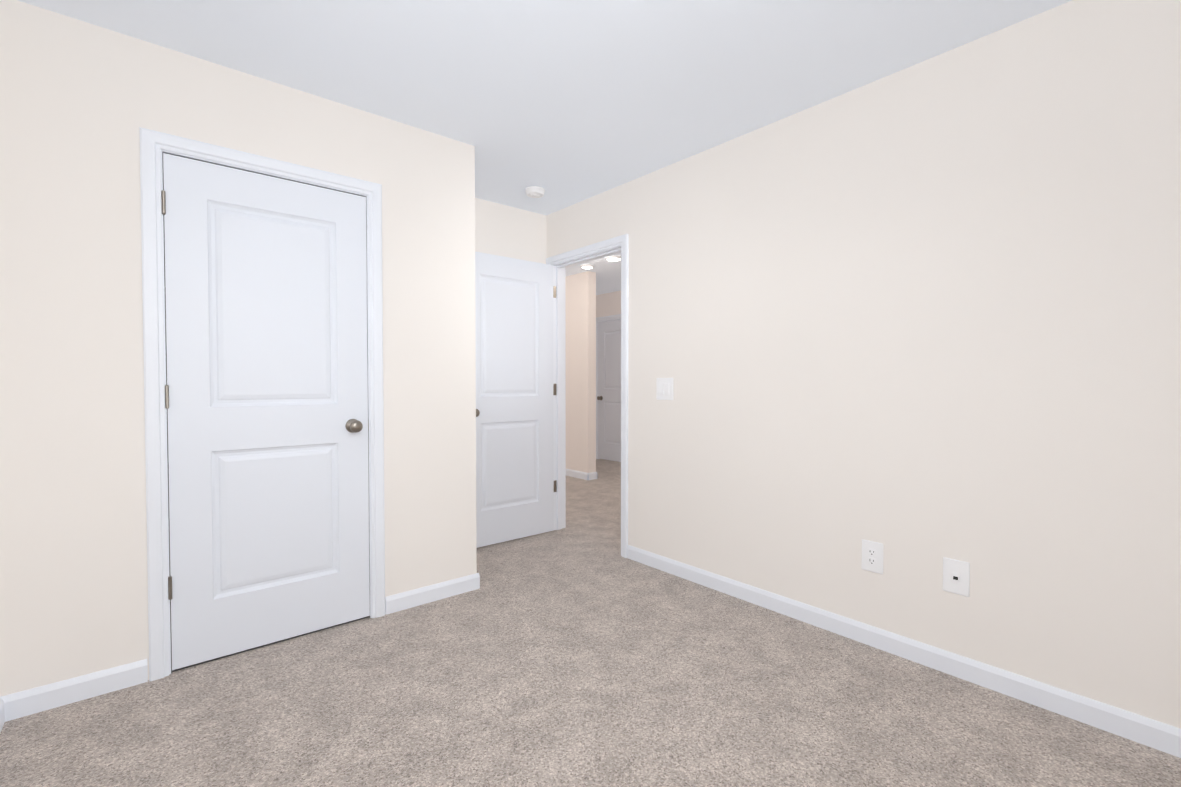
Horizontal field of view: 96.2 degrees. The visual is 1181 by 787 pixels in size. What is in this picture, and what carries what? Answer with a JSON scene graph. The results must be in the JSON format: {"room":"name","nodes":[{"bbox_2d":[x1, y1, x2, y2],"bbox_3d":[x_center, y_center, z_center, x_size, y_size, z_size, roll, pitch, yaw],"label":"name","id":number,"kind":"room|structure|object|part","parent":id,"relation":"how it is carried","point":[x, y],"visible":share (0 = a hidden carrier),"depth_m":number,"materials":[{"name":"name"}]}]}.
{"room":"empty bedroom","nodes":[
{"label":"empty bedroom","id":0,"kind":"room"},
{"bbox_2d":[0,0,476,696],"bbox_3d":[-1.553,-0.127,2.626,1.791,2.440,0.730,-1,2,-40],"label":"wall","id":1,"kind":"structure","parent":0,"point":[82,102],"depth_m":1.97,"materials":[{"name":"beige paint"}]},
{"bbox_2d":[1,659,147,721],"bbox_3d":[-1.848,1.066,1.913,0.384,0.085,0.013,-1,2,-40],"label":"baseboard","id":2,"kind":"structure","parent":1,"relation":"attached to","point":[20,704],"depth_m":1.90,"materials":[{"name":"white wood"}]},
{"bbox_2d":[161,190,171,599],"bbox_3d":[-1.655,0.013,2.071,0.012,1.593,0.036,-1,2,-40],"label":"closet door hinge","id":3,"kind":"object","parent":1,"relation":"attached to","point":[163,194],"visible":1,"depth_m":2.06,"materials":[{"name":"silver metal"}]},
{"bbox_2d":[139,127,384,680],"bbox_3d":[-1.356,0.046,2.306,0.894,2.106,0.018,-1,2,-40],"label":"trim","id":4,"kind":"structure","parent":1,"relation":"attached to","point":[153,143],"depth_m":2.06,"materials":[{"name":"white wood"}]},
{"bbox_2d":[162,152,369,672],"bbox_3d":[-1.374,0.079,2.328,0.765,2.038,0.171,-1,2,-40],"label":"closet door","id":5,"kind":"structure","parent":1,"relation":"in","point":[266,320],"depth_m":2.28,"materials":[{"name":"white wood"}]},
{"bbox_3d":[-1.123,0.152,2.542,0.108,0.066,0.171,-1,2,-40],"label":"knob","id":6,"kind":"part","parent":5,"relation":"part of","materials":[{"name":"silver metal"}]},
{"bbox_2d":[385,573,479,614],"bbox_3d":[-0.817,1.047,2.789,0.516,0.085,0.013,-1,2,-40],"label":"baseboard","id":7,"kind":"structure","parent":1,"relation":"attached to","point":[422,596],"depth_m":2.77,"materials":[{"name":"white wood"}]},
{"bbox_2d":[475,198,546,263],"bbox_3d":[-1.445,-0.141,3.275,2.797,2.440,0.120,-1,2,-40],"label":"wall","id":8,"kind":"structure","parent":0,"point":[508,231],"depth_m":3.90,"materials":[{"name":"beige paint"}]},
{"bbox_2d":[18,0,1071,294],"bbox_3d":[-0.137,-1.424,3.848,5.807,0.100,7.940,-1,2,-40],"label":"ceiling","id":9,"kind":"structure","parent":0,"point":[566,102],"depth_m":2.12,"materials":[{"name":"paint"}]},
{"bbox_2d":[525,186,544,197],"bbox_3d":[-0.371,-1.345,3.559,0.132,0.045,0.132,-1,2,-40],"label":"smoke detector","id":10,"kind":"object","parent":9,"relation":"attached to","point":[535,192],"visible":1,"depth_m":3.52,"materials":[{"name":"white plastic"}]},
{"bbox_2d":[581,264,593,268],"bbox_3d":[-0.035,-1.401,5.865,0.150,0.034,0.150,-1,2,-40],"label":"recessed light","id":11,"kind":"object","parent":9,"relation":"in","point":[587,266],"visible":1,"depth_m":5.82,"materials":[{"name":"white plastic"}]},
{"bbox_2d":[605,255,620,260],"bbox_3d":[0.239,-1.392,5.481,0.170,0.034,0.170,-1,2,-40],"label":"recessed light","id":12,"kind":"object","parent":9,"relation":"in","point":[613,258],"visible":0.96,"depth_m":5.43,"materials":[{"name":"white plastic"}]},
{"bbox_2d":[565,271,595,472],"bbox_3d":[-0.719,-0.224,7.096,0.120,2.440,2.278,-1,2,-40],"label":"wall","id":13,"kind":"structure","parent":0,"point":[580,300],"depth_m":6.29,"materials":[{"name":"beige paint"}]},
{"bbox_2d":[566,468,588,479],"bbox_3d":[-0.727,0.956,7.027,0.013,0.085,2.171,-1,2,-40],"label":"baseboard","id":14,"kind":"structure","parent":13,"relation":"attached to","point":[577,474],"depth_m":6.36,"materials":[{"name":"white wood"}]},
{"bbox_2d":[587,472,596,479],"bbox_3d":[0.023,0.972,6.249,0.146,0.085,0.013,-1,2,-40],"label":"baseboard","id":15,"kind":"structure","parent":13,"relation":"attached to","point":[592,475],"depth_m":6.24,"materials":[{"name":"white wood"}]},
{"bbox_2d":[0,459,1180,786],"bbox_3d":[-0.137,1.115,3.902,5.807,0.100,7.940,-1,2,-40],"label":"floor","id":16,"kind":"structure","parent":0,"point":[578,651],"depth_m":1.86,"materials":[{"name":"carpet"}]},
{"bbox_2d":[596,291,620,317],"bbox_3d":[1.278,-0.213,6.600,0.120,2.440,5.620,-1,2,-40],"label":"wall","id":17,"kind":"structure","parent":0,"point":[608,304],"depth_m":7.68,"materials":[{"name":"beige paint"}]},
{"bbox_2d":[596,314,620,458],"bbox_3d":[0.350,-0.067,7.588,0.018,2.106,0.894,-1,2,-40],"label":"door frame","id":18,"kind":"structure","parent":17,"relation":"attached to","point":[606,318],"depth_m":7.88,"materials":[{"name":"white wood"}]},
{"bbox_2d":[597,319,620,461],"bbox_3d":[0.371,-0.038,7.607,0.171,2.022,0.757,-1,2,-40],"label":"door","id":19,"kind":"structure","parent":17,"relation":"in","point":[609,390],"depth_m":7.69,"materials":[{"name":"white wood"}]},
{"bbox_2d":[547,0,1180,728],"bbox_3d":[-0.081,-0.155,3.923,0.120,2.440,7.940,-1,2,-40],"label":"wall","id":20,"kind":"structure","parent":0,"point":[921,320],"depth_m":2.08,"materials":[{"name":"beige paint"}]},
{"bbox_2d":[475,252,556,547],"bbox_3d":[-0.561,0.044,3.825,0.811,2.022,0.171,-1,2,-40],"label":"entry door","id":21,"kind":"structure","parent":20,"relation":"in","point":[514,404],"depth_m":3.81,"materials":[{"name":"white wood"}]},
{"bbox_3d":[-0.282,-0.031,4.077,0.059,1.593,0.036,-1,2,-40],"label":"entry door hinge","id":22,"kind":"part","parent":21,"relation":"part of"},
{"bbox_2d":[565,313,565,527],"bbox_3d":[0.055,0.013,3.873,0.018,2.106,0.894,-1,2,-40],"label":"door frame","id":23,"kind":"structure","parent":20,"relation":"attached to","point":[565,420],"depth_m":4.17,"materials":[{"name":"white wood"}]},
{"bbox_2d":[553,246,620,529],"bbox_3d":[0.002,0.038,3.829,0.120,2.058,0.798,-1,2,-40],"label":"trim","id":24,"kind":"structure","parent":20,"relation":"attached to","point":[559,376],"depth_m":4.11,"materials":[{"name":"white wood"}]},
{"bbox_2d":[546,234,628,557],"bbox_3d":[-0.050,0.015,3.783,0.018,2.106,0.894,-1,2,-40],"label":"door frame","id":25,"kind":"structure","parent":20,"relation":"attached to","point":[622,241],"depth_m":3.46,"materials":[{"name":"white wood"}]},
{"bbox_2d":[656,378,672,399],"bbox_3d":[0.446,-0.028,3.202,0.013,0.133,0.135,-1,2,-40],"label":"light switch","id":26,"kind":"object","parent":20,"relation":"attached to","point":[664,388],"visible":1,"depth_m":3.20,"materials":[{"name":"white plastic"}]},
{"bbox_2d":[862,539,882,573],"bbox_3d":[1.225,0.710,2.305,0.009,0.133,0.089,-1,2,-40],"label":"duplex electrical outlet","id":27,"kind":"object","parent":20,"relation":"attached to","point":[872,556],"visible":1,"depth_m":2.30,"materials":[{"name":"white plastic"}]},
{"bbox_2d":[627,545,1180,757],"bbox_3d":[1.303,1.059,2.217,0.013,0.085,3.269,-1,2,-40],"label":"baseboard","id":28,"kind":"structure","parent":20,"relation":"attached to","point":[1154,734],"depth_m":2.08,"materials":[{"name":"white wood"}]},
{"bbox_2d":[943,557,969,596],"bbox_3d":[1.426,0.716,2.069,0.008,0.133,0.089,-1,2,-40],"label":"outlet plate","id":29,"kind":"object","parent":20,"relation":"attached to","point":[956,576],"visible":1,"depth_m":2.07,"materials":[{"name":"white plastic"}]},
{"bbox_3d":[-1.163,-0.086,0.693,0.120,2.440,4.420,-1,2,-40],"label":"wall","id":30,"kind":"structure","parent":0,"visible":0},
{"bbox_2d":[0,697,4,732],"bbox_3d":[-0.876,1.097,0.483,0.013,0.085,3.450,-1,2,-40],"label":"baseboard","id":31,"kind":"structure","parent":30,"relation":"attached to","point":[2,715],"depth_m":1.76,"materials":[{"name":"white wood"}]}
]}

